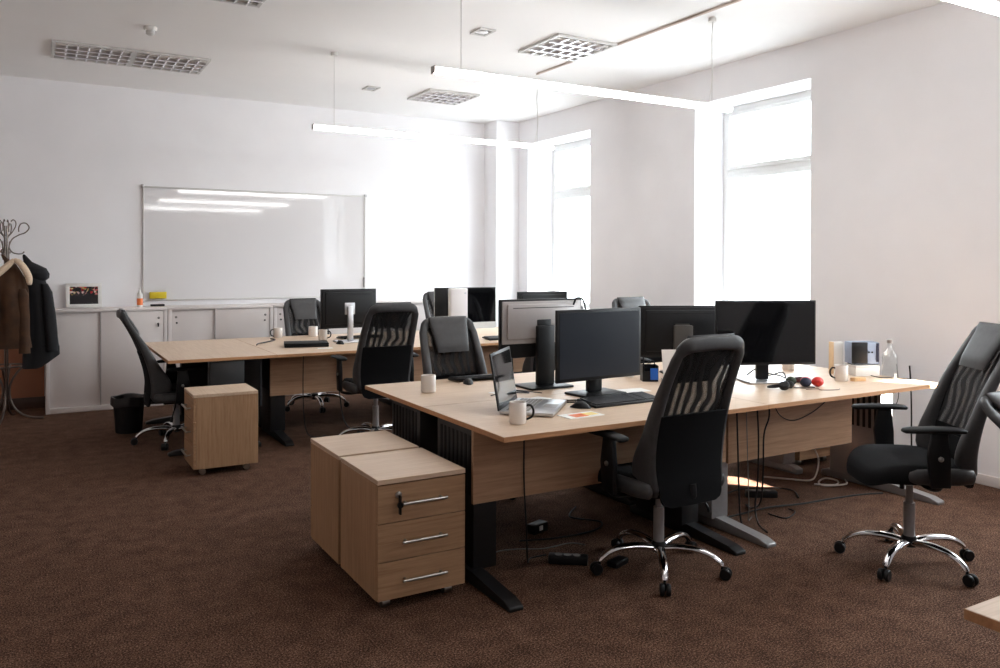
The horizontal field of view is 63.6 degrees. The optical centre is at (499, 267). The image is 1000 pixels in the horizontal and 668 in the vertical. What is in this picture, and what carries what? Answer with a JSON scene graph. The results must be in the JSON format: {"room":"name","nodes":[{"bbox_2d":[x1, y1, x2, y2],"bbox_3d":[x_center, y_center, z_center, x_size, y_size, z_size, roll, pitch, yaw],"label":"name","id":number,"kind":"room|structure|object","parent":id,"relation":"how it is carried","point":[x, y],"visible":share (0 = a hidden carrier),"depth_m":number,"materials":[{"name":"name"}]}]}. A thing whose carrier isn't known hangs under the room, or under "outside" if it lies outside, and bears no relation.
{"room":"open-plan office","nodes":[
{"label":"open-plan office","id":0,"kind":"room"},
{"bbox_2d":[0,75,483,395],"bbox_3d":[-3.192,-0.244,9.136,7.455,3.327,0.200,0,0,-30],"label":"wall","id":1,"kind":"structure","parent":0,"point":[76,158],"depth_m":8.94,"materials":[{"name":"white paint"}]},
{"bbox_2d":[0,349,43,398],"bbox_3d":[-5.495,0.866,7.686,2.012,0.885,0.012,0,0,-30],"label":"panel","id":2,"kind":"object","parent":1,"relation":"attached to","point":[28,382],"visible":0.4,"depth_m":8.09,"materials":[{"name":"brown wood"}]},
{"bbox_2d":[0,396,44,410],"bbox_3d":[-3.291,1.363,8.967,7.110,0.115,0.018,0,0,-30],"label":"baseboard","id":3,"kind":"structure","parent":1,"relation":"attached to","point":[29,402],"depth_m":8.11,"materials":[{"name":"brown wood"}]},
{"bbox_2d":[141,184,366,302],"bbox_3d":[-2.738,-0.258,9.264,2.544,1.266,0.034,0,0,-30],"label":"whiteboard","id":4,"kind":"object","parent":1,"relation":"attached to","point":[198,243],"visible":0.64,"depth_m":9.19,"materials":[{"name":"plastic"}]},
{"bbox_2d":[149,292,166,298],"bbox_3d":[-3.683,0.299,8.690,0.170,0.072,0.035,0,0,-30],"label":"eraser","id":5,"kind":"object","parent":4,"relation":"attached to","point":[152,295],"visible":1,"depth_m":8.67,"materials":[{"name":"yellow plastic"}]},
{"bbox_2d":[0,0,946,123],"bbox_3d":[0.007,-1.961,3.921,8.155,0.200,12.405,0,0,-30],"label":"ceiling","id":6,"kind":"structure","parent":0,"point":[277,51],"depth_m":6.70,"materials":[{"name":"white paint"}]},
{"bbox_2d":[51,39,210,74],"bbox_3d":[-3.318,-1.877,7.264,1.260,0.032,0.615,0,0,-30],"label":"recessed light","id":7,"kind":"object","parent":6,"relation":"in","point":[60,49],"visible":1,"depth_m":7.21,"materials":[{"name":"white metal"}]},
{"bbox_2d":[143,25,156,35],"bbox_3d":[-2.742,-1.852,6.329,0.100,0.065,0.100,0,0,-30],"label":"smoke detector","id":8,"kind":"object","parent":6,"relation":"attached to","point":[150,30],"visible":1,"depth_m":6.30,"materials":[{"name":"white plastic"}]},
{"bbox_2d":[213,0,265,7],"bbox_3d":[-2.113,-1.859,5.189,1.260,0.032,0.615,0,0,-30],"label":"recessed light","id":9,"kind":"object","parent":6,"relation":"in","point":[253,3],"visible":1,"depth_m":5.67,"materials":[{"name":"white metal"}]},
{"bbox_2d":[312,52,554,149],"bbox_3d":[-0.539,-1.543,7.617,2.508,0.690,0.058,0,0,-30],"label":"tube light","id":10,"kind":"object","parent":6,"relation":"hanging from","point":[334,54],"visible":0.9,"depth_m":7.54,"materials":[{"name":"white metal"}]},
{"bbox_2d":[314,125,552,149],"bbox_3d":[-0.540,-1.218,7.620,2.484,0.036,0.050,0,0,-30],"label":"diffuser","id":11,"kind":"object","parent":10,"relation":"attached to","point":[316,127],"depth_m":7.52,"materials":[{"name":"white plastic"}]},
{"bbox_2d":[407,88,479,104],"bbox_3d":[-0.630,-1.882,8.946,0.602,0.032,0.605,0,0,-30],"label":"recessed light","id":12,"kind":"object","parent":6,"relation":"in","point":[447,97],"visible":1,"depth_m":8.88,"materials":[{"name":"white metal"}]},
{"bbox_2d":[470,27,495,36],"bbox_3d":[-0.136,-1.869,6.415,0.140,0.017,0.182,0,0,-30],"label":"recessed light","id":13,"kind":"object","parent":6,"relation":"in","point":[481,31],"visible":1,"depth_m":6.40,"materials":[{"name":"white metal"}]},
{"bbox_2d":[518,33,617,61],"bbox_3d":[0.572,-1.863,6.875,0.602,0.032,0.625,0,0,-30],"label":"recessed light","id":14,"kind":"object","parent":6,"relation":"in","point":[561,46],"visible":1,"depth_m":6.82,"materials":[{"name":"white metal"}]},
{"bbox_2d":[431,17,732,112],"bbox_3d":[0.676,-1.524,5.525,2.508,0.690,0.058,0,0,-30],"label":"tube light","id":15,"kind":"object","parent":6,"relation":"hanging from","point":[435,69],"visible":1,"depth_m":5.43,"materials":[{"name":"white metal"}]},
{"bbox_2d":[433,67,730,111],"bbox_3d":[0.675,-1.199,5.527,2.484,0.036,0.050,0,0,-30],"label":"diffuser","id":16,"kind":"object","parent":15,"relation":"attached to","point":[448,71],"depth_m":5.40,"materials":[{"name":"white plastic"}]},
{"bbox_2d":[536,0,741,74],"bbox_3d":[2.649,-1.843,3.904,0.020,0.017,9.120,0,0,-30],"label":"conduit","id":17,"kind":"object","parent":6,"relation":"attached to","point":[733,1],"visible":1,"depth_m":6.24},
{"bbox_2d":[944,0,999,15],"bbox_3d":[1.876,-1.506,3.458,2.508,0.690,0.058,0,0,-30],"label":"tube light","id":18,"kind":"object","parent":6,"relation":"hanging from","point":[989,6],"visible":1,"depth_m":3.61,"materials":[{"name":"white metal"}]},
{"bbox_2d":[0,390,999,667],"bbox_3d":[-0.003,1.541,3.947,8.155,0.150,12.405,0,0,-30],"label":"floor","id":19,"kind":"structure","parent":0,"point":[115,553],"depth_m":3.80,"materials":[{"name":"brown carpet"}]},
{"bbox_2d":[0,219,43,423],"bbox_3d":[-4.597,0.488,7.511,0.453,1.876,0.453,0,0,27],"label":"coat rack","id":20,"kind":"object","parent":19,"relation":"on","point":[6,251],"visible":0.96,"depth_m":7.50,"materials":[{"name":"silver metal"}]},
{"bbox_2d":[0,254,32,353],"bbox_3d":[-4.403,0.325,7.241,0.363,0.889,0.384,0,0,-30],"label":"coat","id":21,"kind":"object","parent":20,"relation":"hanging from","point":[14,291],"visible":1,"depth_m":7.15,"materials":[{"name":"brown fabric"}]},
{"bbox_2d":[22,254,59,368],"bbox_3d":[-4.272,0.404,7.484,0.354,1.049,0.225,0,0,-11],"label":"hooded jacket","id":22,"kind":"object","parent":20,"relation":"hanging from","point":[43,323],"visible":0.79,"depth_m":7.41,"materials":[{"name":"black fabric"}]},
{"bbox_2d":[22,254,49,280],"bbox_3d":[-4.330,0.004,7.467,0.286,0.249,0.165,0,0,6],"label":"hood","id":23,"kind":"object","parent":22,"relation":"attached to","point":[39,273],"depth_m":7.44,"materials":[{"name":"black fabric"}]},
{"bbox_2d":[45,306,166,414],"bbox_3d":[-4.026,0.920,8.265,1.099,1.008,0.457,0,0,-30],"label":"base cabinet","id":24,"kind":"object","parent":19,"relation":"on","point":[98,360],"visible":0.65,"depth_m":8.06,"materials":[{"name":"white laminate"}]},
{"bbox_2d":[66,283,101,307],"bbox_3d":[-4.282,0.288,8.305,0.330,0.249,0.058,0,0,-30],"label":"picture frame","id":25,"kind":"object","parent":24,"relation":"on","point":[78,295],"visible":1,"depth_m":8.30,"materials":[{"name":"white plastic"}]},
{"bbox_2d":[70,287,97,303],"bbox_3d":[-4.282,0.288,8.304,0.260,0.180,0.010,0,-9,-30],"label":"photo","id":26,"kind":"object","parent":25,"relation":"attached to","point":[78,295],"depth_m":8.30},
{"bbox_2d":[137,288,142,306],"bbox_3d":[-3.789,0.315,8.488,0.059,0.200,0.058,0,0,-30],"label":"spray bottle","id":27,"kind":"object","parent":24,"relation":"on","point":[139,295],"visible":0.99,"depth_m":8.46,"materials":[{"name":"white plastic"}]},
{"bbox_2d":[110,393,144,433],"bbox_3d":[-3.244,1.277,7.054,0.292,0.316,0.294,0,0,-30],"label":"basket","id":28,"kind":"object","parent":19,"relation":"on","point":[128,408],"visible":0.98,"depth_m":6.96,"materials":[{"name":"black plastic"}]},
{"bbox_2d":[116,308,204,450],"bbox_3d":[-2.733,0.886,6.634,0.764,1.105,0.712,0,0,-30],"label":"swivel chair","id":29,"kind":"object","parent":19,"relation":"on","point":[160,387],"visible":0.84,"depth_m":6.40,"materials":[{"name":"black plastic"}]},
{"bbox_2d":[145,338,276,456],"bbox_3d":[-2.543,1.067,6.972,0.818,0.740,1.568,0,0,-30],"label":"desk","id":30,"kind":"object","parent":19,"relation":"on","point":[224,361],"visible":0.6,"depth_m":6.65,"materials":[{"name":"brown wood"}]},
{"bbox_2d":[164,303,272,404],"bbox_3d":[-3.082,0.918,8.823,1.081,1.008,0.439,0,0,-30],"label":"base cabinet","id":31,"kind":"object","parent":19,"relation":"on","point":[213,321],"visible":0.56,"depth_m":8.63,"materials":[{"name":"white laminate"}]},
{"bbox_2d":[181,383,257,474],"bbox_3d":[-2.036,1.163,5.829,0.476,0.568,0.389,0,0,-30],"label":"drawer pedestal","id":32,"kind":"object","parent":19,"relation":"on","point":[220,429],"visible":1,"depth_m":5.68,"materials":[{"name":"brown wood"}]},
{"bbox_2d":[264,303,361,394],"bbox_3d":[-2.142,0.917,9.369,1.081,1.008,0.439,0,0,-30],"label":"base cabinet","id":33,"kind":"object","parent":19,"relation":"on","point":[278,315],"visible":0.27,"depth_m":8.99,"materials":[{"name":"white laminate"}]},
{"bbox_2d":[283,298,348,412],"bbox_3d":[-1.918,0.881,8.284,0.700,1.097,0.815,0,0,-30],"label":"swivel chair","id":34,"kind":"object","parent":19,"relation":"on","point":[299,313],"visible":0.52,"depth_m":8.48,"materials":[{"name":"black plastic"}]},
{"bbox_2d":[235,333,418,426],"bbox_3d":[-1.691,1.063,7.950,1.631,0.740,0.834,0,0,-30],"label":"office desk","id":35,"kind":"object","parent":19,"relation":"on","point":[252,341],"visible":0.08,"depth_m":7.78,"materials":[{"name":"brown wood"}]},
{"bbox_2d":[270,327,281,337],"bbox_3d":[-2.190,0.641,7.912,0.112,0.100,0.084,0,0,-1],"label":"mug","id":36,"kind":"object","parent":35,"relation":"on","point":[278,330],"visible":1,"depth_m":7.88,"materials":[{"name":"white ceramic"}]},
{"bbox_2d":[308,326,317,336],"bbox_3d":[-1.876,0.641,8.101,0.090,0.100,0.117,0,0,-9],"label":"mug","id":37,"kind":"object","parent":35,"relation":"on","point":[312,330],"visible":1,"depth_m":8.05,"materials":[{"name":"white ceramic"}]},
{"bbox_2d":[318,329,330,339],"bbox_3d":[-1.683,0.644,7.727,0.112,0.100,0.084,0,1,-40],"label":"mug","id":38,"kind":"object","parent":35,"relation":"on","point":[322,333],"visible":0.97,"depth_m":7.68,"materials":[{"name":"white ceramic"}]},
{"bbox_2d":[255,338,422,446],"bbox_3d":[-1.271,1.069,7.226,1.631,0.740,0.834,0,0,-30],"label":"office desk","id":39,"kind":"object","parent":19,"relation":"on","point":[282,375],"visible":0.45,"depth_m":6.89,"materials":[{"name":"brown wood"}]},
{"bbox_2d":[284,340,328,347],"bbox_3d":[-1.723,0.679,7.174,0.380,0.033,0.268,0,0,-16],"label":"closed laptop","id":40,"kind":"object","parent":39,"relation":"on","point":[314,343],"visible":1,"depth_m":7.07,"materials":[{"name":"black plastic"}]},
{"bbox_2d":[303,356,325,437],"bbox_3d":[-1.578,1.092,6.859,0.197,0.702,0.075,0,0,-12],"label":"power cable","id":41,"kind":"object","parent":39,"relation":"hanging from","point":[303,356],"visible":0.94,"depth_m":6.87,"materials":[{"name":"black plastic"}]},
{"bbox_2d":[320,289,375,342],"bbox_3d":[-1.403,0.449,7.537,0.540,0.495,0.200,0,0,-30],"label":"monitor","id":42,"kind":"object","parent":39,"relation":"on","point":[339,308],"visible":0.8,"depth_m":7.51,"materials":[{"name":"black plastic"}]},
{"bbox_2d":[311,430,418,568],"bbox_3d":[-0.709,1.179,4.154,0.418,0.568,0.482,0,0,-30],"label":"drawer pedestal","id":43,"kind":"object","parent":19,"relation":"on","point":[327,452],"visible":0.46,"depth_m":4.04,"materials":[{"name":"brown wood"}]},
{"bbox_2d":[330,302,418,434],"bbox_3d":[-0.995,0.856,6.588,0.700,1.177,0.815,0,0,-27],"label":"swivel chair","id":44,"kind":"object","parent":19,"relation":"on","point":[385,354],"visible":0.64,"depth_m":6.38,"materials":[{"name":"black fabric"}]},
{"bbox_2d":[376,300,425,329],"bbox_3d":[-1.202,0.916,9.915,1.081,1.008,0.439,0,0,-30],"label":"base cabinet","id":45,"kind":"object","parent":19,"relation":"on","point":[419,303],"visible":0.02,"depth_m":9.80,"materials":[{"name":"white laminate"}]},
{"bbox_2d":[341,448,464,606],"bbox_3d":[-0.445,1.183,3.699,0.418,0.568,0.508,0,0,-30],"label":"drawer pedestal","id":46,"kind":"object","parent":19,"relation":"on","point":[403,513],"visible":1,"depth_m":3.54,"materials":[{"name":"brown wood"}]},
{"bbox_2d":[423,291,433,318],"bbox_3d":[-0.533,0.854,9.090,0.713,1.147,0.805,0,0,-30],"label":"swivel chair","id":47,"kind":"object","parent":19,"relation":"on","point":[428,297],"visible":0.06,"depth_m":9.27,"materials":[{"name":"black plastic"}]},
{"bbox_2d":[415,327,497,336],"bbox_3d":[-0.278,1.061,8.771,1.632,0.740,0.834,0,0,-30],"label":"office desk","id":48,"kind":"object","parent":19,"relation":"on","point":[481,331],"visible":0.02,"depth_m":8.71,"materials":[{"name":"brown wood"}]},
{"bbox_2d":[419,316,517,499],"bbox_3d":[-0.212,0.895,5.240,0.710,1.121,0.670,0,0,-30],"label":"swivel chair","id":49,"kind":"object","parent":19,"relation":"on","point":[450,346],"visible":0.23,"depth_m":5.42,"materials":[{"name":"black plastic"}]},
{"bbox_2d":[478,334,524,373],"bbox_3d":[0.143,1.067,8.047,1.632,0.740,0.834,0,0,-30],"label":"office desk","id":50,"kind":"object","parent":19,"relation":"on","point":[488,347],"visible":0.02,"depth_m":7.83,"materials":[{"name":"brown wood"}]},
{"bbox_2d":[448,288,467,317],"bbox_3d":[-0.390,0.447,7.514,0.184,0.506,0.059,0,0,-30],"label":"computer","id":51,"kind":"object","parent":50,"relation":"on","point":[457,297],"visible":0.52,"depth_m":7.49,"materials":[{"name":"white plastic"}]},
{"bbox_2d":[434,287,495,328],"bbox_3d":[-0.335,0.445,7.829,0.650,0.505,0.190,0,0,-27],"label":"computer","id":52,"kind":"object","parent":50,"relation":"on","point":[481,300],"visible":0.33,"depth_m":7.88,"materials":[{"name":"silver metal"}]},
{"bbox_2d":[517,291,566,298],"bbox_3d":[0.460,0.473,8.411,0.620,0.445,0.200,0,0,-30],"label":"monitor","id":53,"kind":"object","parent":50,"relation":"on","point":[537,294],"visible":0.27,"depth_m":8.40,"materials":[{"name":"black plastic"}]},
{"bbox_2d":[365,370,659,505],"bbox_3d":[0.078,1.089,4.984,1.629,0.740,0.887,0,0,-30],"label":"office desk","id":54,"kind":"object","parent":19,"relation":"on","point":[410,423],"visible":0.25,"depth_m":4.59,"materials":[{"name":"brown wood"}]},
{"bbox_2d":[421,374,435,392],"bbox_3d":[-0.408,0.671,4.681,0.086,0.098,0.114,0,0,25],"label":"mug","id":55,"kind":"object","parent":54,"relation":"on","point":[428,381],"visible":1,"depth_m":4.63,"materials":[{"name":"white ceramic"}]},
{"bbox_2d":[448,374,492,381],"bbox_3d":[-0.143,0.702,5.168,0.360,0.031,0.140,0,0,-28],"label":"keyboard","id":56,"kind":"object","parent":54,"relation":"on","point":[481,376],"visible":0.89,"depth_m":5.10,"materials":[{"name":"black plastic"}]},
{"bbox_2d":[498,298,580,390],"bbox_3d":[0.263,0.455,4.876,0.590,0.530,0.220,0,0,-30],"label":"monitor","id":57,"kind":"object","parent":54,"relation":"on","point":[527,326],"visible":0.73,"depth_m":4.83,"materials":[{"name":"black plastic"}]},
{"bbox_2d":[527,519,547,534],"bbox_3d":[0.207,1.438,4.467,0.064,0.050,0.120,1,1,40],"label":"plug adapter","id":58,"kind":"object","parent":19,"relation":"on","point":[536,527],"visible":0.94,"depth_m":4.44,"materials":[{"name":"black plastic"}]},
{"bbox_2d":[496,542,584,551],"bbox_3d":[0.180,1.460,4.185,0.548,0.005,0.099,0,0,-24],"label":"power cable","id":59,"kind":"object","parent":19,"relation":"on","point":[572,542],"visible":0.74,"depth_m":4.18,"materials":[{"name":"black plastic"}]},
{"bbox_2d":[511,306,583,373],"bbox_3d":[0.385,0.879,7.342,0.713,1.127,0.808,0,0,-30],"label":"swivel chair","id":60,"kind":"object","parent":19,"relation":"on","point":[529,365],"visible":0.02,"depth_m":7.12,"materials":[{"name":"black fabric"}]},
{"bbox_2d":[519,506,602,541],"bbox_3d":[0.402,1.458,4.533,0.287,0.008,0.702,0,0,31],"label":"power cable","id":61,"kind":"object","parent":19,"relation":"on","point":[575,506],"visible":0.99,"depth_m":4.43,"materials":[{"name":"black plastic"}]},
{"bbox_2d":[548,552,587,565],"bbox_3d":[0.338,1.445,4.002,0.195,0.044,0.056,0,0,8],"label":"power strip","id":62,"kind":"object","parent":19,"relation":"on","point":[553,558],"visible":1,"depth_m":3.98,"materials":[{"name":"black plastic"}]},
{"bbox_2d":[423,384,768,612],"bbox_3d":[0.524,1.096,4.215,1.629,0.740,0.887,0,0,-30],"label":"office desk","id":63,"kind":"object","parent":19,"relation":"on","point":[560,453],"visible":0.6,"depth_m":3.88,"materials":[{"name":"brown wood"}]},
{"bbox_2d":[509,400,534,424],"bbox_3d":[0.096,0.678,3.765,0.110,0.100,0.082,0,0,29],"label":"mug","id":64,"kind":"object","parent":63,"relation":"on","point":[517,408],"visible":1,"depth_m":3.74,"materials":[{"name":"white ceramic"}]},
{"bbox_2d":[489,346,566,416],"bbox_3d":[0.151,0.576,4.134,0.323,0.299,0.400,0,0,14],"label":"laptop","id":65,"kind":"object","parent":63,"relation":"on","point":[500,360],"visible":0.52,"depth_m":4.11,"materials":[{"name":"silver metal"}]},
{"bbox_2d":[523,440,545,562],"bbox_3d":[0.152,1.114,3.983,0.060,0.706,0.287,0,0,24],"label":"power cable","id":66,"kind":"object","parent":63,"relation":"hanging from","point":[524,440],"visible":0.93,"depth_m":3.85,"materials":[{"name":"black plastic"}]},
{"bbox_2d":[570,401,590,408],"bbox_3d":[0.416,0.708,4.174,0.110,0.036,0.062,0,0,20],"label":"computer mouse","id":67,"kind":"object","parent":63,"relation":"on","point":[580,404],"visible":1,"depth_m":4.15,"materials":[{"name":"black plastic"}]},
{"bbox_2d":[557,411,604,418],"bbox_3d":[0.398,0.725,3.967,0.210,0.004,0.110,0,0,-32],"label":"sheet","id":68,"kind":"object","parent":63,"relation":"on","point":[587,413],"visible":1,"depth_m":3.95,"materials":[{"name":"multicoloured paper"}]},
{"bbox_2d":[555,307,640,397],"bbox_3d":[0.546,0.478,4.601,0.625,0.490,0.200,0,0,-34],"label":"monitor","id":69,"kind":"object","parent":63,"relation":"on","point":[592,346],"visible":0.91,"depth_m":4.55,"materials":[{"name":"black plastic"}]},
{"bbox_2d":[577,391,654,407],"bbox_3d":[0.644,0.710,4.340,0.455,0.033,0.165,0,0,-32],"label":"keyboard","id":70,"kind":"object","parent":63,"relation":"on","point":[612,400],"visible":0.98,"depth_m":4.30,"materials":[{"name":"black plastic"}]},
{"bbox_2d":[616,388,649,392],"bbox_3d":[0.786,0.722,4.742,0.170,0.002,0.120,0,0,-22],"label":"paper sheet","id":71,"kind":"object","parent":63,"relation":"on","point":[631,389],"visible":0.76,"depth_m":4.73,"materials":[{"name":"white paper"}]},
{"bbox_2d":[607,555,627,568],"bbox_3d":[0.581,1.453,3.981,0.060,0.030,0.110,1,1,40],"label":"power adapter","id":72,"kind":"object","parent":19,"relation":"on","point":[618,561],"visible":1,"depth_m":3.96,"materials":[{"name":"black plastic"}]},
{"bbox_2d":[612,297,661,363],"bbox_3d":[1.293,0.852,6.575,0.713,1.197,0.810,0,0,-30],"label":"swivel chair","id":73,"kind":"object","parent":19,"relation":"on","point":[619,302],"visible":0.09,"depth_m":6.81,"materials":[{"name":"black plastic"}]},
{"bbox_2d":[641,357,661,363],"bbox_3d":[1.214,0.767,6.715,0.317,0.265,0.078,0,0,-30],"label":"lumbar cushion","id":74,"kind":"object","parent":73,"relation":"on","point":[657,359],"depth_m":6.74,"materials":[{"name":"black fabric"}]},
{"bbox_2d":[587,333,743,595],"bbox_3d":[0.783,0.883,3.911,0.696,1.171,0.727,0,0,-30],"label":"swivel chair","id":75,"kind":"object","parent":19,"relation":"on","point":[677,461],"visible":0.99,"depth_m":3.71,"materials":[{"name":"black fabric"}]},
{"bbox_2d":[630,362,823,474],"bbox_3d":[1.452,1.087,5.782,1.543,0.740,0.887,0,0,-30],"label":"office desk","id":76,"kind":"object","parent":19,"relation":"on","point":[784,462],"visible":0.19,"depth_m":5.77,"materials":[{"name":"brown wood"}]},
{"bbox_2d":[640,357,658,381],"bbox_3d":[0.950,0.645,5.133,0.100,0.150,0.097,0,0,0],"label":"desk organizer","id":77,"kind":"object","parent":76,"relation":"on","point":[649,372],"visible":0.99,"depth_m":5.09,"materials":[{"name":"black plastic"}]},
{"bbox_2d":[661,349,675,379],"bbox_3d":[1.136,0.624,5.159,0.200,0.195,0.062,0,0,-5],"label":"stand","id":78,"kind":"object","parent":76,"relation":"on","point":[667,355],"visible":0.17,"depth_m":5.16,"materials":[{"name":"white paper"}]},
{"bbox_2d":[638,306,714,373],"bbox_3d":[1.228,0.489,5.439,0.585,0.460,0.200,0,0,-5],"label":"monitor","id":79,"kind":"object","parent":76,"relation":"on","point":[662,327],"visible":0.47,"depth_m":5.43,"materials":[{"name":"black plastic"}]},
{"bbox_2d":[745,489,777,497],"bbox_3d":[1.665,1.440,5.142,0.195,0.044,0.056,0,0,2],"label":"power strip","id":80,"kind":"object","parent":19,"relation":"on","point":[767,493],"visible":0.86,"depth_m":5.12,"materials":[{"name":"black plastic"}]},
{"bbox_2d":[764,449,818,480],"bbox_3d":[2.069,1.310,5.593,0.447,0.303,0.181,0,0,-18],"label":"power cable","id":81,"kind":"object","parent":19,"relation":"on","point":[814,449],"visible":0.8,"depth_m":5.58,"materials":[{"name":"white plastic"}]},
{"bbox_2d":[727,492,882,517],"bbox_3d":[1.888,1.454,4.982,1.270,0.020,0.048,0,0,-24],"label":"power cable","id":82,"kind":"object","parent":19,"relation":"on","point":[878,492],"visible":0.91,"depth_m":5.00,"materials":[{"name":"black plastic"}]},
{"bbox_2d":[794,446,829,464],"bbox_3d":[2.262,1.173,6.125,0.400,0.568,0.436,0,0,-30],"label":"drawer pedestal","id":83,"kind":"object","parent":19,"relation":"on","point":[823,452],"visible":0.19,"depth_m":5.94,"materials":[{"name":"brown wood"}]},
{"bbox_2d":[698,368,943,547],"bbox_3d":[1.857,1.094,4.989,1.639,0.740,0.887,0,0,-30],"label":"office desk","id":84,"kind":"object","parent":19,"relation":"on","point":[837,425],"visible":0.47,"depth_m":4.83,"materials":[{"name":"brown wood"}]},
{"bbox_2d":[746,412,751,520],"bbox_3d":[1.440,1.112,4.654,0.019,0.714,0.139,0,0,30],"label":"power cable","id":85,"kind":"object","parent":84,"relation":"hanging from","point":[746,412],"visible":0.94,"depth_m":4.60,"materials":[{"name":"black plastic"}]},
{"bbox_2d":[736,413,766,535],"bbox_3d":[1.390,1.112,4.474,0.025,0.712,0.209,0,0,-33],"label":"power cable","id":86,"kind":"object","parent":84,"relation":"hanging from","point":[736,413],"visible":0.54,"depth_m":4.55,"materials":[{"name":"black plastic"}]},
{"bbox_2d":[745,409,769,508],"bbox_3d":[1.537,1.109,4.804,0.055,0.710,0.314,0,0,-1],"label":"power cable","id":87,"kind":"object","parent":84,"relation":"hanging from","point":[768,409],"visible":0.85,"depth_m":4.67,"materials":[{"name":"black plastic"}]},
{"bbox_2d":[754,411,767,532],"bbox_3d":[1.468,1.111,4.546,0.034,0.710,0.191,0,0,3],"label":"power cable","id":88,"kind":"object","parent":84,"relation":"hanging from","point":[762,528],"visible":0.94,"depth_m":4.62,"materials":[{"name":"black plastic"}]},
{"bbox_2d":[715,300,815,384],"bbox_3d":[1.662,0.465,5.095,0.665,0.516,0.200,0,0,-8],"label":"monitor","id":89,"kind":"object","parent":84,"relation":"on","point":[773,332],"visible":0.88,"depth_m":5.06,"materials":[{"name":"black plastic"}]},
{"bbox_2d":[767,380,793,389],"bbox_3d":[1.663,0.695,4.797,0.142,0.052,0.134,1,1,40],"label":"headset","id":90,"kind":"object","parent":84,"relation":"on","point":[784,385],"visible":1,"depth_m":4.75,"materials":[{"name":"black plastic"}]},
{"bbox_2d":[779,381,789,389],"bbox_3d":[1.672,0.695,4.744,0.061,0.052,0.059,1,1,40],"label":"ear cup","id":91,"kind":"object","parent":90,"relation":"on","point":[784,385],"depth_m":4.73,"materials":[{"name":"black plastic"}]},
{"bbox_2d":[811,377,823,386],"bbox_3d":[1.932,0.695,4.909,0.076,0.060,0.068,0,0,-30],"label":"ball","id":92,"kind":"object","parent":84,"relation":"on","point":[816,381],"visible":1,"depth_m":4.88,"materials":[{"name":"red plastic"}]},
{"bbox_2d":[829,342,842,373],"bbox_3d":[2.289,0.614,5.500,0.081,0.215,0.040,0,0,-6],"label":"box","id":93,"kind":"object","parent":84,"relation":"on","point":[835,348],"visible":0.8,"depth_m":5.48,"materials":[{"name":"white cardboard"}]},
{"bbox_2d":[829,364,847,381],"bbox_3d":[2.168,0.674,5.163,0.112,0.100,0.084,0,0,24],"label":"mug","id":94,"kind":"object","parent":84,"relation":"on","point":[840,370],"visible":1,"depth_m":5.12,"materials":[{"name":"white ceramic"}]},
{"bbox_2d":[844,363,879,375],"bbox_3d":[2.437,0.687,5.434,0.172,0.072,0.142,0,0,-6],"label":"carton","id":95,"kind":"object","parent":84,"relation":"on","point":[857,369],"visible":0.77,"depth_m":5.37,"materials":[{"name":"white cardboard"}]},
{"bbox_2d":[845,341,878,364],"bbox_3d":[2.440,0.574,5.434,0.197,0.152,0.128,0,0,-2],"label":"picture frame","id":96,"kind":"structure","parent":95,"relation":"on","point":[856,352],"depth_m":5.38,"materials":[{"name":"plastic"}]},
{"bbox_2d":[814,477,847,486],"bbox_3d":[2.249,1.451,5.453,0.188,0.022,0.219,0,1,38],"label":"power cable","id":97,"kind":"object","parent":19,"relation":"on","point":[818,483],"visible":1,"depth_m":5.41,"materials":[{"name":"white plastic"}]},
{"bbox_2d":[834,322,999,586],"bbox_3d":[2.099,0.874,4.010,0.778,1.195,0.713,0,0,3],"label":"swivel chair","id":98,"kind":"object","parent":19,"relation":"on","point":[949,430],"visible":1,"depth_m":3.96,"materials":[{"name":"black plastic"}]},
{"bbox_2d":[964,596,999,632],"bbox_3d":[1.913,1.117,1.806,1.595,0.740,0.836,0,0,-30],"label":"office desk","id":99,"kind":"object","parent":19,"relation":"on","point":[986,614],"visible":1,"depth_m":1.75,"materials":[{"name":"brown wood"}]},
{"bbox_2d":[980,391,999,428],"bbox_3d":[2.460,1.010,3.143,0.718,0.937,1.017,0,0,-30],"label":"swivel chair","id":100,"kind":"object","parent":19,"relation":"on","point":[990,403],"visible":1,"depth_m":3.44,"materials":[{"name":"black plastic"}]},
{"bbox_2d":[484,120,518,326],"bbox_3d":[0.017,-0.246,10.695,0.340,3.327,0.326,0,0,-30],"label":"column","id":101,"kind":"structure","parent":0,"point":[501,163],"depth_m":10.56,"materials":[{"name":"white paint"}]},
{"bbox_2d":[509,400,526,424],"bbox_3d":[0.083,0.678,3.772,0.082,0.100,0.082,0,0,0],"label":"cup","id":102,"kind":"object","parent":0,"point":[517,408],"depth_m":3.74,"materials":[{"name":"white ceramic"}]},
{"bbox_2d":[519,0,999,477],"bbox_3d":[3.262,-0.202,5.942,0.500,3.327,12.205,0,0,-30],"label":"wall","id":103,"kind":"structure","parent":0,"point":[905,169],"depth_m":6.29,"materials":[{"name":"white paint"}]},
{"bbox_2d":[552,138,589,308],"bbox_3d":[0.879,-0.532,9.966,0.480,2.115,1.342,0,0,-30],"label":"window","id":104,"kind":"structure","parent":103,"relation":"in","point":[559,194],"depth_m":10.55,"materials":[{"name":"white plastic"}]},
{"bbox_2d":[723,90,810,300],"bbox_3d":[2.404,-0.509,7.341,0.480,2.115,1.342,0,0,-30],"label":"window","id":105,"kind":"structure","parent":103,"relation":"in","point":[732,172],"depth_m":7.89,"materials":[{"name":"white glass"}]},
{"bbox_2d":[975,473,999,488],"bbox_3d":[3.169,1.429,5.593,0.015,0.070,11.670,0,0,-30],"label":"baseboard","id":106,"kind":"structure","parent":103,"relation":"attached to","point":[987,480],"depth_m":5.40,"materials":[{"name":"white laminate"}]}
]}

